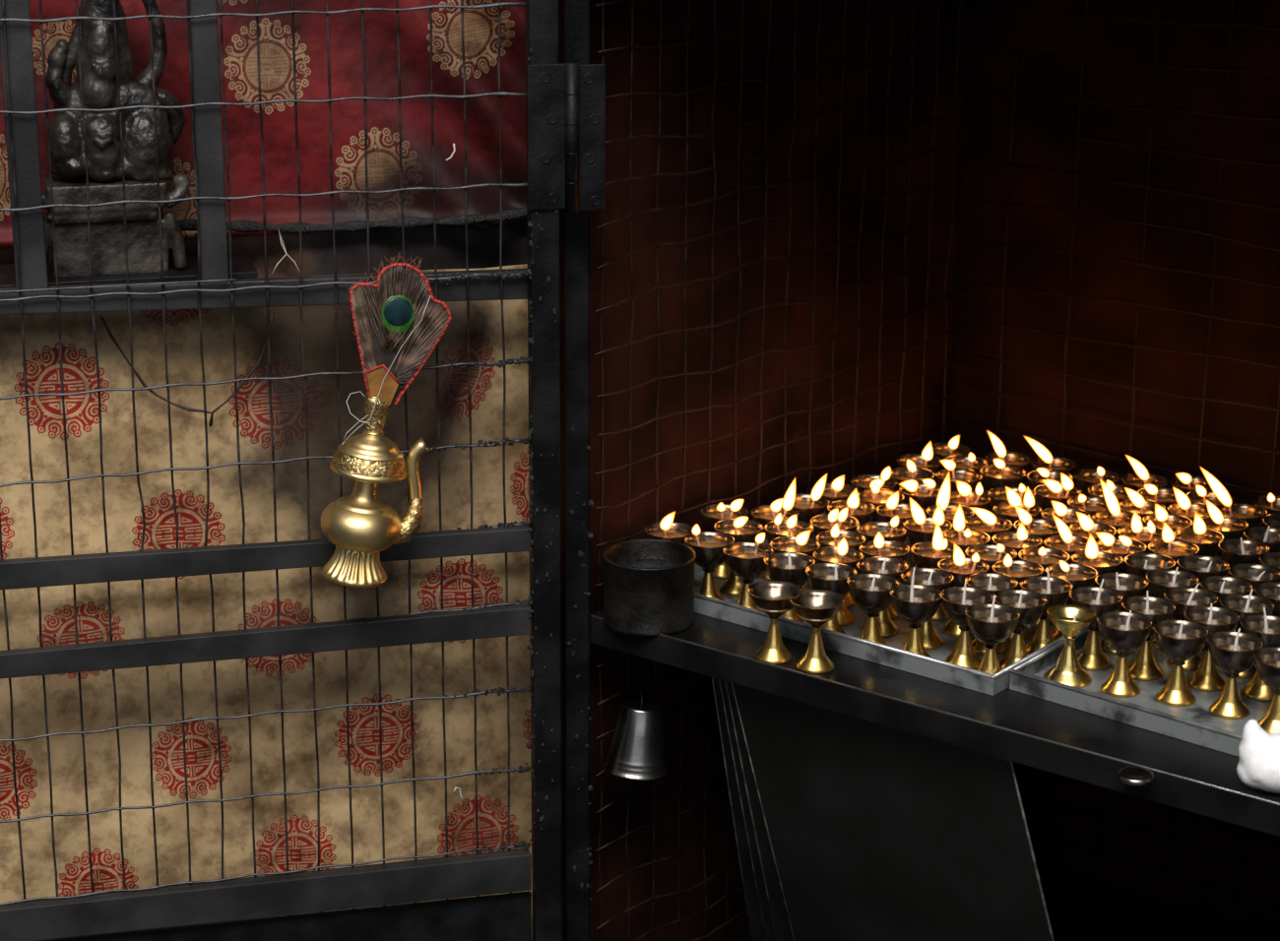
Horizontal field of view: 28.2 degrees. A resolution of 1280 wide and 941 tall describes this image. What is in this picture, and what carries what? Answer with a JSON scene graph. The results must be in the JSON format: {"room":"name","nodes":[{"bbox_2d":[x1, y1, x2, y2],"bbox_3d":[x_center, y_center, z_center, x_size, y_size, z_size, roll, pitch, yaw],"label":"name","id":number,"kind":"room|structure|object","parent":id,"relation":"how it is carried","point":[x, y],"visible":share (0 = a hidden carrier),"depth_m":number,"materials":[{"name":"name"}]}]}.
{"room":"house of worship","nodes":[
{"label":"house of worship","id":0,"kind":"room"},
{"bbox_2d":[558,0,967,940],"bbox_3d":[0.131,-0.049,2.742,0.020,1.750,0.652,16,23,41],"label":"wall","id":1,"kind":"structure","parent":0,"point":[615,320],"depth_m":2.69,"materials":[{"name":"tile"}]},
{"bbox_2d":[0,0,605,940],"bbox_3d":[-0.359,0.018,2.364,0.668,1.597,0.044,-4,18,-14],"label":"door","id":2,"kind":"structure","parent":1,"relation":"in","point":[209,910],"depth_m":2.38,"materials":[{"name":"black paint"}]},
{"bbox_2d":[0,253,257,287],"bbox_3d":[-0.500,-0.180,2.334,0.289,0.006,0.085,-4,18,-15],"label":"ledge","id":3,"kind":"object","parent":2,"relation":"attached to","point":[242,266],"visible":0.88,"depth_m":2.31,"materials":[{"name":"black paint"}]},
{"bbox_2d":[42,0,191,278],"bbox_3d":[-0.489,-0.318,2.289,0.160,0.285,0.076,-4,18,-15],"label":"statue","id":4,"kind":"object","parent":3,"relation":"on","point":[96,36],"visible":0.91,"depth_m":2.28,"materials":[{"name":"stone"}]},
{"bbox_2d":[341,296,430,445],"bbox_3d":[-0.230,-0.097,2.328,0.084,0.137,0.071,0,17,0],"label":"thread","id":5,"kind":"object","parent":2,"relation":"attached to","point":[429,296],"visible":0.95,"depth_m":2.31},
{"bbox_2d":[320,392,429,587],"bbox_3d":[-0.244,0.017,2.342,0.100,0.180,0.075,0,17,0],"label":"ritual ewer","id":6,"kind":"object","parent":5,"relation":"hanging from","point":[360,525],"visible":1,"depth_m":2.33,"materials":[{"name":"gold metal"}]},
{"bbox_2d":[348,255,451,411],"bbox_3d":[-0.216,-0.125,2.306,0.095,0.149,0.010,-4,18,-14],"label":"fan","id":7,"kind":"object","parent":6,"relation":"in","point":[386,312],"visible":1,"depth_m":2.30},
{"bbox_2d":[593,0,982,940],"bbox_3d":[0.166,-0.183,2.688,0.012,1.426,0.614,16,23,41],"label":"mesh panel","id":8,"kind":"object","parent":1,"relation":"attached to","point":[741,31],"visible":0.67,"depth_m":2.66,"materials":[{"name":"metal"}]},
{"bbox_2d":[603,688,666,780],"bbox_3d":[-0.007,0.269,2.590,0.065,0.082,0.075,-11,21,-33],"label":"bell","id":9,"kind":"object","parent":8,"relation":"hanging from","point":[636,751],"visible":1,"depth_m":2.57,"materials":[{"name":"silver metal"}]},
{"bbox_2d":[948,0,1279,940],"bbox_3d":[0.795,-0.020,2.662,1.110,1.750,0.020,14,22,37],"label":"wall","id":10,"kind":"structure","parent":0,"point":[1249,94],"depth_m":2.82,"materials":[{"name":"tile"}]},
{"bbox_2d":[968,0,1279,910],"bbox_3d":[0.786,-0.140,2.596,1.033,1.384,0.011,14,22,37],"label":"mesh panel","id":11,"kind":"object","parent":10,"relation":"attached to","point":[1086,16],"visible":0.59,"depth_m":2.79,"materials":[{"name":"metal"}]},
{"bbox_3d":[-0.007,1.146,1.926,8.000,0.050,9.000,0,17,0],"label":"floor","id":12,"kind":"structure","parent":0,"visible":0},
{"bbox_2d":[563,0,593,940],"bbox_3d":[-0.063,0.028,2.501,0.028,1.745,0.030,-6,18,-20],"label":"frame","id":13,"kind":"object","parent":12,"relation":"on","point":[576,13],"visible":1,"depth_m":2.50,"materials":[{"name":"black paint"}]},
{"bbox_2d":[590,609,1279,836],"bbox_3d":[0.555,0.189,2.447,1.080,0.031,0.642,14,22,37],"label":"steel shelf","id":14,"kind":"object","parent":13,"relation":"attached to","point":[1008,725],"visible":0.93,"depth_m":2.30,"materials":[{"name":"black metal"}]},
{"bbox_2d":[602,538,696,636],"bbox_3d":[0.009,0.115,2.515,0.091,0.070,0.091,0,17,0],"label":"tin","id":15,"kind":"object","parent":14,"relation":"on","point":[649,583],"visible":1,"depth_m":2.48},
{"bbox_2d":[746,580,802,664],"bbox_3d":[0.127,0.146,2.421,0.053,0.069,0.053,0,17,0],"label":"lamp","id":16,"kind":"object","parent":14,"relation":"on","point":[771,598],"visible":0.98,"depth_m":2.42,"materials":[{"name":"gold metal"}]},
{"bbox_2d":[788,589,845,674],"bbox_3d":[0.166,0.153,2.399,0.053,0.069,0.053,0,17,0],"label":"lamp","id":17,"kind":"object","parent":14,"relation":"on","point":[817,608],"visible":1,"depth_m":2.40,"materials":[{"name":"gold metal"}]},
{"bbox_2d":[694,476,1064,696],"bbox_3d":[0.327,0.097,2.665,0.422,0.020,0.537,14,22,37],"label":"metal tray","id":18,"kind":"object","parent":14,"relation":"on","point":[893,655],"visible":0.21,"depth_m":2.45,"materials":[{"name":"metal"}]},
{"bbox_2d":[644,512,692,544],"bbox_3d":[0.030,0.082,2.580,0.050,0.090,0.050,0,17,0],"label":"lamp","id":19,"kind":"object","parent":18,"relation":"on","point":[668,530],"visible":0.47,"depth_m":2.58,"materials":[{"name":"gold metal"}]},
{"bbox_2d":[684,523,734,601],"bbox_3d":[0.069,0.094,2.553,0.050,0.083,0.050,0,17,0],"label":"lamp","id":20,"kind":"object","parent":18,"relation":"on","point":[708,546],"visible":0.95,"depth_m":2.55,"materials":[{"name":"gold metal"}]},
{"bbox_2d":[700,499,749,579],"bbox_3d":[0.087,0.067,2.639,0.050,0.085,0.050,0,17,0],"label":"lamp","id":21,"kind":"object","parent":18,"relation":"on","point":[713,514],"visible":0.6,"depth_m":2.63,"materials":[{"name":"gold metal"}]},
{"bbox_2d":[713,516,763,596],"bbox_3d":[0.100,0.083,2.592,0.050,0.083,0.050,0,17,0],"label":"lamp","id":22,"kind":"object","parent":18,"relation":"on","point":[741,529],"visible":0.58,"depth_m":2.59,"materials":[{"name":"gold metal"}]},
{"bbox_2d":[722,532,773,610],"bbox_3d":[0.107,0.104,2.523,0.050,0.083,0.050,0,17,0],"label":"lamp","id":23,"kind":"object","parent":18,"relation":"on","point":[744,559],"visible":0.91,"depth_m":2.52,"materials":[{"name":"gold metal"}]},
{"bbox_2d":[750,478,798,580],"bbox_3d":[0.138,0.058,2.634,0.050,0.105,0.050,0,17,0],"label":"lamp","id":24,"kind":"object","parent":18,"relation":"on","point":[764,514],"visible":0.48,"depth_m":2.62,"materials":[{"name":"gold metal"}]},
{"bbox_2d":[763,547,815,623],"bbox_3d":[0.145,0.114,2.493,0.050,0.082,0.050,0,17,0],"label":"lamp","id":25,"kind":"object","parent":18,"relation":"on","point":[788,566],"visible":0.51,"depth_m":2.49,"materials":[{"name":"gold metal"}]},
{"bbox_2d":[764,512,814,590],"bbox_3d":[0.151,0.082,2.589,0.050,0.086,0.050,0,17,0],"label":"lamp","id":26,"kind":"object","parent":18,"relation":"on","point":[779,528],"visible":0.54,"depth_m":2.59,"materials":[{"name":"gold metal"}]},
{"bbox_2d":[769,529,820,558],"bbox_3d":[0.154,0.097,2.541,0.050,0.086,0.050,0,17,0],"label":"lamp","id":27,"kind":"object","parent":18,"relation":"on","point":[802,544],"visible":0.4,"depth_m":2.54,"materials":[{"name":"gold metal"}]},
{"bbox_2d":[782,473,829,523],"bbox_3d":[0.172,0.050,2.672,0.050,0.100,0.050,0,17,0],"label":"lamp","id":28,"kind":"object","parent":18,"relation":"on","point":[808,506],"visible":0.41,"depth_m":2.65,"materials":[{"name":"gold metal"}]},
{"bbox_2d":[804,562,857,634],"bbox_3d":[0.184,0.125,2.465,0.050,0.078,0.050,0,17,0],"label":"lamp","id":29,"kind":"object","parent":18,"relation":"on","point":[833,577],"visible":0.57,"depth_m":2.46,"materials":[{"name":"gold metal"}]},
{"bbox_2d":[810,508,859,539],"bbox_3d":[0.198,0.076,2.608,0.050,0.087,0.050,0,17,0],"label":"lamp","id":30,"kind":"object","parent":18,"relation":"on","point":[821,523],"visible":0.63,"depth_m":2.60,"materials":[{"name":"gold metal"}]},
{"bbox_2d":[812,537,863,626],"bbox_3d":[0.194,0.105,2.510,0.050,0.089,0.050,0,17,0],"label":"lamp","id":31,"kind":"object","parent":18,"relation":"on","point":[842,553],"visible":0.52,"depth_m":2.51,"materials":[{"name":"gold metal"}]},
{"bbox_2d":[816,523,866,607],"bbox_3d":[0.201,0.092,2.559,0.050,0.086,0.050,0,17,0],"label":"lamp","id":32,"kind":"object","parent":18,"relation":"on","point":[832,538],"visible":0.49,"depth_m":2.56,"materials":[{"name":"gold metal"}]},
{"bbox_2d":[827,488,875,575],"bbox_3d":[0.219,0.060,2.652,0.050,0.093,0.050,0,17,0],"label":"lamp","id":33,"kind":"object","parent":18,"relation":"on","point":[864,512],"visible":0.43,"depth_m":2.64,"materials":[{"name":"gold metal"}]},
{"bbox_2d":[846,574,899,645],"bbox_3d":[0.222,0.136,2.436,0.050,0.076,0.050,0,17,0],"label":"lamp","id":34,"kind":"object","parent":18,"relation":"on","point":[869,593],"visible":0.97,"depth_m":2.43,"materials":[{"name":"gold metal"}]},
{"bbox_2d":[856,515,906,543],"bbox_3d":[0.244,0.085,2.586,0.050,0.084,0.050,0,17,0],"label":"lamp","id":35,"kind":"object","parent":18,"relation":"on","point":[890,531],"visible":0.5,"depth_m":2.59,"materials":[{"name":"gold metal"}]},
{"bbox_2d":[856,556,908,638],"bbox_3d":[0.235,0.121,2.483,0.050,0.075,0.050,0,17,0],"label":"lamp","id":36,"kind":"object","parent":18,"relation":"on","point":[889,566],"visible":0.49,"depth_m":2.48,"materials":[{"name":"gold metal"}]},
{"bbox_2d":[858,531,909,619],"bbox_3d":[0.242,0.100,2.530,0.050,0.088,0.050,0,17,0],"label":"lamp","id":37,"kind":"object","parent":18,"relation":"on","point":[876,547],"visible":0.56,"depth_m":2.53,"materials":[{"name":"gold metal"}]},
{"bbox_2d":[889,567,943,657],"bbox_3d":[0.260,0.136,2.404,0.050,0.094,0.050,0,17,0],"label":"lamp","id":38,"kind":"object","parent":18,"relation":"on","point":[915,605],"visible":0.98,"depth_m":2.40,"materials":[{"name":"gold metal"}]},
{"bbox_2d":[898,478,941,554],"bbox_3d":[0.299,0.046,2.715,0.052,0.082,0.050,0,17,0],"label":"lamp","id":39,"kind":"object","parent":18,"relation":"on","point":[925,493],"visible":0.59,"depth_m":2.69,"materials":[{"name":"gold metal"}]},
{"bbox_2d":[900,568,953,649],"bbox_3d":[0.275,0.132,2.453,0.050,0.072,0.050,0,17,0],"label":"lamp","id":40,"kind":"object","parent":18,"relation":"on","point":[942,580],"visible":0.51,"depth_m":2.45,"materials":[{"name":"gold metal"}]},
{"bbox_2d":[902,497,953,546],"bbox_3d":[0.293,0.073,2.600,0.050,0.099,0.050,0,17,0],"label":"lamp","id":41,"kind":"object","parent":18,"relation":"on","point":[920,528],"visible":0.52,"depth_m":2.58,"materials":[{"name":"gold metal"}]},
{"bbox_2d":[910,521,961,621],"bbox_3d":[0.293,0.096,2.525,0.050,0.100,0.050,0,17,0],"label":"lamp","id":42,"kind":"object","parent":18,"relation":"on","point":[927,554],"visible":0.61,"depth_m":2.51,"materials":[{"name":"gold metal"}]},
{"bbox_2d":[935,459,982,492],"bbox_3d":[0.344,0.031,2.764,0.050,0.082,0.050,0,17,0],"label":"lamp","id":43,"kind":"object","parent":18,"relation":"on","point":[972,478],"visible":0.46,"depth_m":2.76,"materials":[{"name":"gold metal"}]},
{"bbox_2d":[937,543,989,638],"bbox_3d":[0.314,0.113,2.481,0.050,0.094,0.050,0,17,0],"label":"lamp","id":44,"kind":"object","parent":18,"relation":"on","point":[959,566],"visible":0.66,"depth_m":2.48,"materials":[{"name":"gold metal"}]},
{"bbox_2d":[942,504,990,557],"bbox_3d":[0.326,0.085,2.562,0.050,0.100,0.050,0,17,0],"label":"lamp","id":45,"kind":"object","parent":18,"relation":"on","point":[963,538],"visible":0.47,"depth_m":2.56,"materials":[{"name":"gold metal"}]},
{"bbox_2d":[940,581,993,669],"bbox_3d":[0.306,0.144,2.401,0.050,0.082,0.050,0,17,0],"label":"lamp","id":46,"kind":"object","parent":18,"relation":"on","point":[955,601],"visible":0.86,"depth_m":2.40,"materials":[{"name":"gold metal"}]},
{"bbox_2d":[949,480,991,516],"bbox_3d":[0.343,0.052,2.687,0.050,0.087,0.050,0,17,0],"label":"lamp","id":47,"kind":"object","parent":18,"relation":"on","point":[964,496],"visible":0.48,"depth_m":2.68,"materials":[{"name":"gold metal"}]},
{"bbox_2d":[964,507,1012,544],"bbox_3d":[0.354,0.077,2.605,0.050,0.089,0.050,0,17,0],"label":"lamp","id":48,"kind":"object","parent":18,"relation":"on","point":[986,522],"visible":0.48,"depth_m":2.60,"materials":[{"name":"gold metal"}]},
{"bbox_2d":[964,573,1018,655],"bbox_3d":[0.335,0.135,2.440,0.050,0.076,0.050,0,17,0],"label":"lamp","id":49,"kind":"object","parent":18,"relation":"on","point":[993,583],"visible":0.36,"depth_m":2.44,"materials":[{"name":"gold metal"}]},
{"bbox_2d":[964,594,1020,686],"bbox_3d":[0.324,0.155,2.356,0.050,0.086,0.050,0,17,0],"label":"lamp","id":50,"kind":"object","parent":18,"relation":"on","point":[992,624],"visible":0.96,"depth_m":2.35,"materials":[{"name":"gold metal"}]},
{"bbox_2d":[979,458,1026,492],"bbox_3d":[0.394,0.028,2.777,0.050,0.082,0.050,0,17,0],"label":"lamp","id":51,"kind":"object","parent":18,"relation":"on","point":[999,475],"visible":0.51,"depth_m":2.77,"materials":[{"name":"gold metal"}]},
{"bbox_2d":[985,430,1030,513],"bbox_3d":[0.406,0.003,2.824,0.051,0.101,0.050,0,17,0],"label":"lamp","id":52,"kind":"object","parent":18,"relation":"on","point":[1019,460],"visible":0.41,"depth_m":2.82,"materials":[{"name":"gold metal"}]},
{"bbox_2d":[992,486,1041,531],"bbox_3d":[0.391,0.060,2.651,0.050,0.094,0.050,0,17,0],"label":"lamp","id":53,"kind":"object","parent":18,"relation":"on","point":[1004,510],"visible":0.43,"depth_m":2.64,"materials":[{"name":"gold metal"}]},
{"bbox_2d":[991,521,1042,560],"bbox_3d":[0.377,0.091,2.557,0.050,0.090,0.050,0,17,0],"label":"lamp","id":54,"kind":"object","parent":18,"relation":"on","point":[1020,540],"visible":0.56,"depth_m":2.56,"materials":[{"name":"gold metal"}]},
{"bbox_2d":[991,553,1044,640],"bbox_3d":[0.365,0.119,2.475,0.050,0.085,0.050,0,17,0],"label":"lamp","id":55,"kind":"object","parent":18,"relation":"on","point":[1019,570],"visible":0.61,"depth_m":2.48,"materials":[{"name":"gold metal"}]},
{"bbox_2d":[994,589,1047,670],"bbox_3d":[0.355,0.148,2.394,0.050,0.078,0.050,0,17,0],"label":"lamp","id":56,"kind":"object","parent":18,"relation":"on","point":[1031,606],"visible":0.81,"depth_m":2.39,"materials":[{"name":"gold metal"}]},
{"bbox_2d":[1013,506,1059,547],"bbox_3d":[0.404,0.079,2.598,0.051,0.090,0.050,0,17,0],"label":"lamp","id":57,"kind":"object","parent":18,"relation":"on","point":[1044,529],"visible":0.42,"depth_m":2.59,"materials":[{"name":"gold metal"}]},
{"bbox_2d":[1018,546,1069,627],"bbox_3d":[0.396,0.110,2.513,0.050,0.081,0.050,0,17,0],"label":"lamp","id":58,"kind":"object","parent":18,"relation":"on","point":[1043,556],"visible":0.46,"depth_m":2.52,"materials":[{"name":"gold metal"}]},
{"bbox_2d":[1019,568,1073,654],"bbox_3d":[0.386,0.133,2.430,0.050,0.086,0.050,0,17,0],"label":"lamp","id":59,"kind":"object","parent":18,"relation":"on","point":[1056,591],"visible":0.66,"depth_m":2.43,"materials":[{"name":"gold metal"}]},
{"bbox_2d":[1024,436,1077,518],"bbox_3d":[0.454,0.009,2.806,0.052,0.101,0.050,12,21,34],"label":"lamp","id":60,"kind":"object","parent":18,"relation":"on","point":[1046,460],"visible":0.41,"depth_m":2.80,"materials":[{"name":"gold metal"}]},
{"bbox_2d":[1033,472,1082,511],"bbox_3d":[0.443,0.044,2.711,0.050,0.090,0.050,0,17,0],"label":"lamp","id":61,"kind":"object","parent":18,"relation":"on","point":[1052,490],"visible":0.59,"depth_m":2.69,"materials":[{"name":"gold metal"}]},
{"bbox_2d":[1043,513,1087,563],"bbox_3d":[0.427,0.089,2.547,0.050,0.100,0.050,0,17,0],"label":"lamp","id":62,"kind":"object","parent":18,"relation":"on","point":[1065,542],"visible":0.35,"depth_m":2.54,"materials":[{"name":"gold metal"}]},
{"bbox_2d":[1045,560,1097,640],"bbox_3d":[0.416,0.123,2.467,0.050,0.083,0.050,0,17,0],"label":"lamp","id":63,"kind":"object","parent":18,"relation":"on","point":[1078,575],"visible":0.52,"depth_m":2.47,"materials":[{"name":"gold metal"}]},
{"bbox_2d":[1073,466,1120,496],"bbox_3d":[0.493,0.032,2.765,0.050,0.082,0.050,0,17,0],"label":"lamp","id":64,"kind":"object","parent":18,"relation":"on","point":[1083,479],"visible":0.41,"depth_m":2.76,"materials":[{"name":"gold metal"}]},
{"bbox_2d":[1071,533,1123,586],"bbox_3d":[0.447,0.106,2.502,0.050,0.096,0.050,0,17,0],"label":"lamp","id":65,"kind":"object","parent":18,"relation":"on","point":[1104,562],"visible":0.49,"depth_m":2.50,"materials":[{"name":"gold metal"}]},
{"bbox_2d":[1091,478,1141,537],"bbox_3d":[0.489,0.062,2.622,0.050,0.110,0.050,0,17,0],"label":"lamp","id":66,"kind":"object","parent":18,"relation":"on","point":[1114,517],"visible":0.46,"depth_m":2.61,"materials":[{"name":"gold metal"}]},
{"bbox_2d":[1095,532,1146,573],"bbox_3d":[0.477,0.100,2.542,0.052,0.084,0.050,0,17,0],"label":"lamp","id":67,"kind":"object","parent":18,"relation":"on","point":[1122,545],"visible":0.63,"depth_m":2.53,"materials":[{"name":"gold metal"}]},
{"bbox_2d":[1117,511,1162,553],"bbox_3d":[0.507,0.083,2.579,0.050,0.094,0.050,0,17,0],"label":"lamp","id":68,"kind":"object","parent":18,"relation":"on","point":[1148,534],"visible":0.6,"depth_m":2.57,"materials":[{"name":"gold metal"}]},
{"bbox_2d":[1120,454,1168,492],"bbox_3d":[0.543,0.028,2.750,0.050,0.098,0.050,0,17,0],"label":"lamp","id":69,"kind":"object","parent":18,"relation":"on","point":[1137,480],"visible":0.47,"depth_m":2.75,"materials":[{"name":"gold metal"}]},
{"bbox_2d":[1009,555,1272,757],"bbox_3d":[0.678,0.180,2.402,0.468,0.020,0.530,14,22,37],"label":"metal tray","id":70,"kind":"object","parent":14,"relation":"on","point":[1194,724],"visible":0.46,"depth_m":2.31,"materials":[{"name":"metal"}]},
{"bbox_2d":[1042,604,1095,688],"bbox_3d":[0.398,0.163,2.365,0.045,0.067,0.045,0,17,0],"label":"lamp","id":71,"kind":"object","parent":70,"relation":"on","point":[1069,619],"visible":0.98,"depth_m":2.36,"materials":[{"name":"gold metal"}]},
{"bbox_2d":[1069,578,1123,670],"bbox_3d":[0.428,0.142,2.402,0.050,0.085,0.050,0,17,0],"label":"lamp","id":72,"kind":"object","parent":70,"relation":"on","point":[1100,600],"visible":0.81,"depth_m":2.40,"materials":[{"name":"gold metal"}]},
{"bbox_2d":[1094,572,1149,654],"bbox_3d":[0.459,0.134,2.442,0.050,0.078,0.050,0,17,0],"label":"lamp","id":73,"kind":"object","parent":70,"relation":"on","point":[1127,585],"visible":0.38,"depth_m":2.45,"materials":[{"name":"gold metal"}]},
{"bbox_2d":[1096,610,1152,698],"bbox_3d":[0.443,0.165,2.339,0.050,0.080,0.050,0,17,0],"label":"lamp","id":74,"kind":"object","parent":70,"relation":"on","point":[1123,632],"visible":1,"depth_m":2.34,"materials":[{"name":"gold metal"}]},
{"bbox_2d":[1121,590,1176,681],"bbox_3d":[0.473,0.151,2.379,0.050,0.083,0.050,0,17,0],"label":"lamp","id":75,"kind":"object","parent":70,"relation":"on","point":[1144,668],"visible":0.59,"depth_m":2.38,"materials":[{"name":"gold metal"}]},
{"bbox_2d":[1123,552,1176,596],"bbox_3d":[0.498,0.121,2.500,0.050,0.069,0.050,0,17,0],"label":"lamp","id":76,"kind":"object","parent":70,"relation":"on","point":[1139,564],"visible":0.38,"depth_m":2.51,"materials":[{"name":"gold metal"}]},
{"bbox_2d":[1145,567,1199,650],"bbox_3d":[0.509,0.130,2.451,0.050,0.080,0.050,0,17,0],"label":"lamp","id":77,"kind":"object","parent":70,"relation":"on","point":[1160,582],"visible":0.41,"depth_m":2.46,"materials":[{"name":"gold metal"}]},
{"bbox_2d":[1148,521,1199,570],"bbox_3d":[0.529,0.098,2.535,0.050,0.092,0.050,0,17,0],"label":"lamp","id":78,"kind":"object","parent":70,"relation":"on","point":[1169,546],"visible":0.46,"depth_m":2.54,"materials":[{"name":"gold metal"}]},
{"bbox_2d":[1152,619,1209,706],"bbox_3d":[0.490,0.173,2.320,0.050,0.077,0.050,0,17,0],"label":"lamp","id":79,"kind":"object","parent":70,"relation":"on","point":[1180,641],"visible":1,"depth_m":2.32,"materials":[{"name":"gold metal"}]},
{"bbox_2d":[1164,583,1218,671],"bbox_3d":[0.518,0.145,2.403,0.050,0.082,0.050,0,17,0],"label":"lamp","id":80,"kind":"object","parent":70,"relation":"on","point":[1184,599],"visible":0.44,"depth_m":2.41,"materials":[{"name":"gold metal"}]},
{"bbox_2d":[1173,512,1224,557],"bbox_3d":[0.562,0.086,2.572,0.050,0.094,0.050,0,17,0],"label":"lamp","id":81,"kind":"object","parent":70,"relation":"on","point":[1207,541],"visible":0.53,"depth_m":2.56,"materials":[{"name":"gold metal"}]},
{"bbox_2d":[1176,555,1229,588],"bbox_3d":[0.548,0.121,2.494,0.050,0.072,0.050,0,17,0],"label":"lamp","id":82,"kind":"object","parent":70,"relation":"on","point":[1201,566],"visible":0.34,"depth_m":2.50,"materials":[{"name":"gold metal"}]},
{"bbox_2d":[1184,603,1240,692],"bbox_3d":[0.526,0.160,2.354,0.050,0.081,0.050,0,17,0],"label":"lamp","id":83,"kind":"object","parent":70,"relation":"on","point":[1207,678],"visible":0.62,"depth_m":2.35,"materials":[{"name":"gold metal"}]},
{"bbox_2d":[1202,499,1249,576],"bbox_3d":[0.595,0.074,2.609,0.050,0.096,0.050,0,17,0],"label":"lamp","id":84,"kind":"object","parent":70,"relation":"on","point":[1230,528],"visible":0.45,"depth_m":2.60,"materials":[{"name":"gold metal"}]},
{"bbox_2d":[1199,576,1253,653],"bbox_3d":[0.557,0.139,2.435,0.050,0.073,0.050,0,17,0],"label":"lamp","id":85,"kind":"object","parent":70,"relation":"on","point":[1222,586],"visible":0.38,"depth_m":2.44,"materials":[{"name":"gold metal"}]},
{"bbox_2d":[1200,466,1267,528],"bbox_3d":[0.619,0.052,2.652,0.050,0.112,0.064,-14,22,-39],"label":"lamp","id":86,"kind":"object","parent":70,"relation":"on","point":[1252,515],"visible":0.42,"depth_m":2.64,"materials":[{"name":"gold metal"}]},
{"bbox_2d":[1206,628,1263,719],"bbox_3d":[0.532,0.179,2.291,0.050,0.081,0.050,0,17,0],"label":"lamp","id":87,"kind":"object","parent":70,"relation":"on","point":[1232,652],"visible":0.98,"depth_m":2.29,"materials":[{"name":"gold metal"}]},
{"bbox_2d":[1217,537,1270,567],"bbox_3d":[0.600,0.103,2.542,0.050,0.079,0.050,0,17,0],"label":"lamp","id":88,"kind":"object","parent":70,"relation":"on","point":[1235,551],"visible":0.43,"depth_m":2.54,"materials":[{"name":"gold metal"}]},
{"bbox_2d":[1219,588,1275,679],"bbox_3d":[0.566,0.150,2.385,0.050,0.082,0.050,0,17,0],"label":"lamp","id":89,"kind":"object","parent":70,"relation":"on","point":[1245,606],"visible":0.3,"depth_m":2.39,"materials":[{"name":"gold metal"}]},
{"bbox_2d":[1228,563,1279,595],"bbox_3d":[0.593,0.130,2.471,0.050,0.070,0.050,0,17,0],"label":"lamp","id":90,"kind":"object","parent":70,"relation":"on","point":[1255,574],"visible":0.41,"depth_m":2.48,"materials":[{"name":"gold metal"}]},
{"bbox_2d":[1239,607,1279,702],"bbox_3d":[0.572,0.165,2.332,0.050,0.084,0.050,0,17,0],"label":"lamp","id":91,"kind":"object","parent":70,"relation":"on","point":[1266,628],"visible":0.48,"depth_m":2.33,"materials":[{"name":"gold metal"}]},
{"bbox_2d":[1253,646,1279,733],"bbox_3d":[0.565,0.185,2.252,0.050,0.095,0.050,0,17,0],"label":"lamp","id":92,"kind":"object","parent":70,"relation":"on","point":[1266,660],"visible":0.97,"depth_m":2.25,"materials":[{"name":"gold metal"}]},
{"bbox_2d":[1236,719,1279,793],"bbox_3d":[0.542,0.239,2.141,0.079,0.063,0.060,0,17,0],"label":"cotton wad","id":93,"kind":"object","parent":14,"relation":"on","point":[1258,767],"visible":1,"depth_m":2.13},
{"bbox_3d":[0.560,0.609,2.587,1.080,0.010,0.618,14,22,37],"label":"shelf","id":94,"kind":"object","parent":13,"relation":"attached to","visible":0},
{"bbox_2d":[711,677,765,940],"bbox_3d":[0.250,0.406,2.537,0.412,0.404,0.123,14,22,37],"label":"metal sheet","id":95,"kind":"object","parent":94,"relation":"on","point":[755,926],"visible":0.1,"depth_m":2.65,"materials":[{"name":"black metal"}]},
{"bbox_2d":[718,679,775,940],"bbox_3d":[0.258,0.411,2.515,0.388,0.408,0.124,14,22,37],"label":"metal sheet","id":96,"kind":"object","parent":94,"relation":"on","point":[764,909],"visible":0.1,"depth_m":2.62,"materials":[{"name":"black metal"}]},
{"bbox_2d":[724,681,793,940],"bbox_3d":[0.264,0.415,2.495,0.371,0.412,0.126,14,22,37],"label":"metal sheet","id":97,"kind":"object","parent":94,"relation":"on","point":[782,930],"visible":0.14,"depth_m":2.60,"materials":[{"name":"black metal"}]},
{"bbox_2d":[730,682,1054,940],"bbox_3d":[0.266,0.418,2.477,0.361,0.416,0.127,14,22,37],"label":"metal sheet","id":98,"kind":"object","parent":94,"relation":"on","point":[876,832],"visible":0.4,"depth_m":2.44,"materials":[{"name":"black metal"}]},
{"bbox_3d":[-0.603,-0.057,2.503,0.999,1.900,0.291,0,17,0],"label":"wall","id":99,"kind":"structure","parent":0,"visible":0},
{"bbox_2d":[0,0,526,248],"bbox_3d":[-0.382,-0.372,2.392,0.626,0.308,0.194,0,17,0],"label":"red patterned cloth","id":100,"kind":"object","parent":99,"relation":"hanging from","point":[480,26],"visible":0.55,"depth_m":2.42,"materials":[{"name":"fabric"}]},
{"bbox_2d":[0,220,527,278],"bbox_3d":[-0.394,-0.198,2.471,0.641,0.105,0.015,-4,18,-15],"label":"shelf","id":101,"kind":"object","parent":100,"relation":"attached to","point":[483,244],"visible":0.18,"depth_m":2.50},
{"bbox_2d":[177,206,526,234],"bbox_3d":[-0.256,-0.239,2.430,0.365,0.023,0.011,-4,18,-15],"label":"rolled hem","id":102,"kind":"object","parent":100,"relation":"attached to","point":[188,224],"visible":0.76,"depth_m":2.42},
{"bbox_2d":[0,264,532,940],"bbox_3d":[-0.361,0.177,2.502,0.609,0.747,0.176,0,17,0],"label":"beige patterned cloth","id":103,"kind":"object","parent":99,"relation":"hanging from","point":[123,507],"visible":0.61,"depth_m":2.48,"materials":[{"name":"beige fabric"}]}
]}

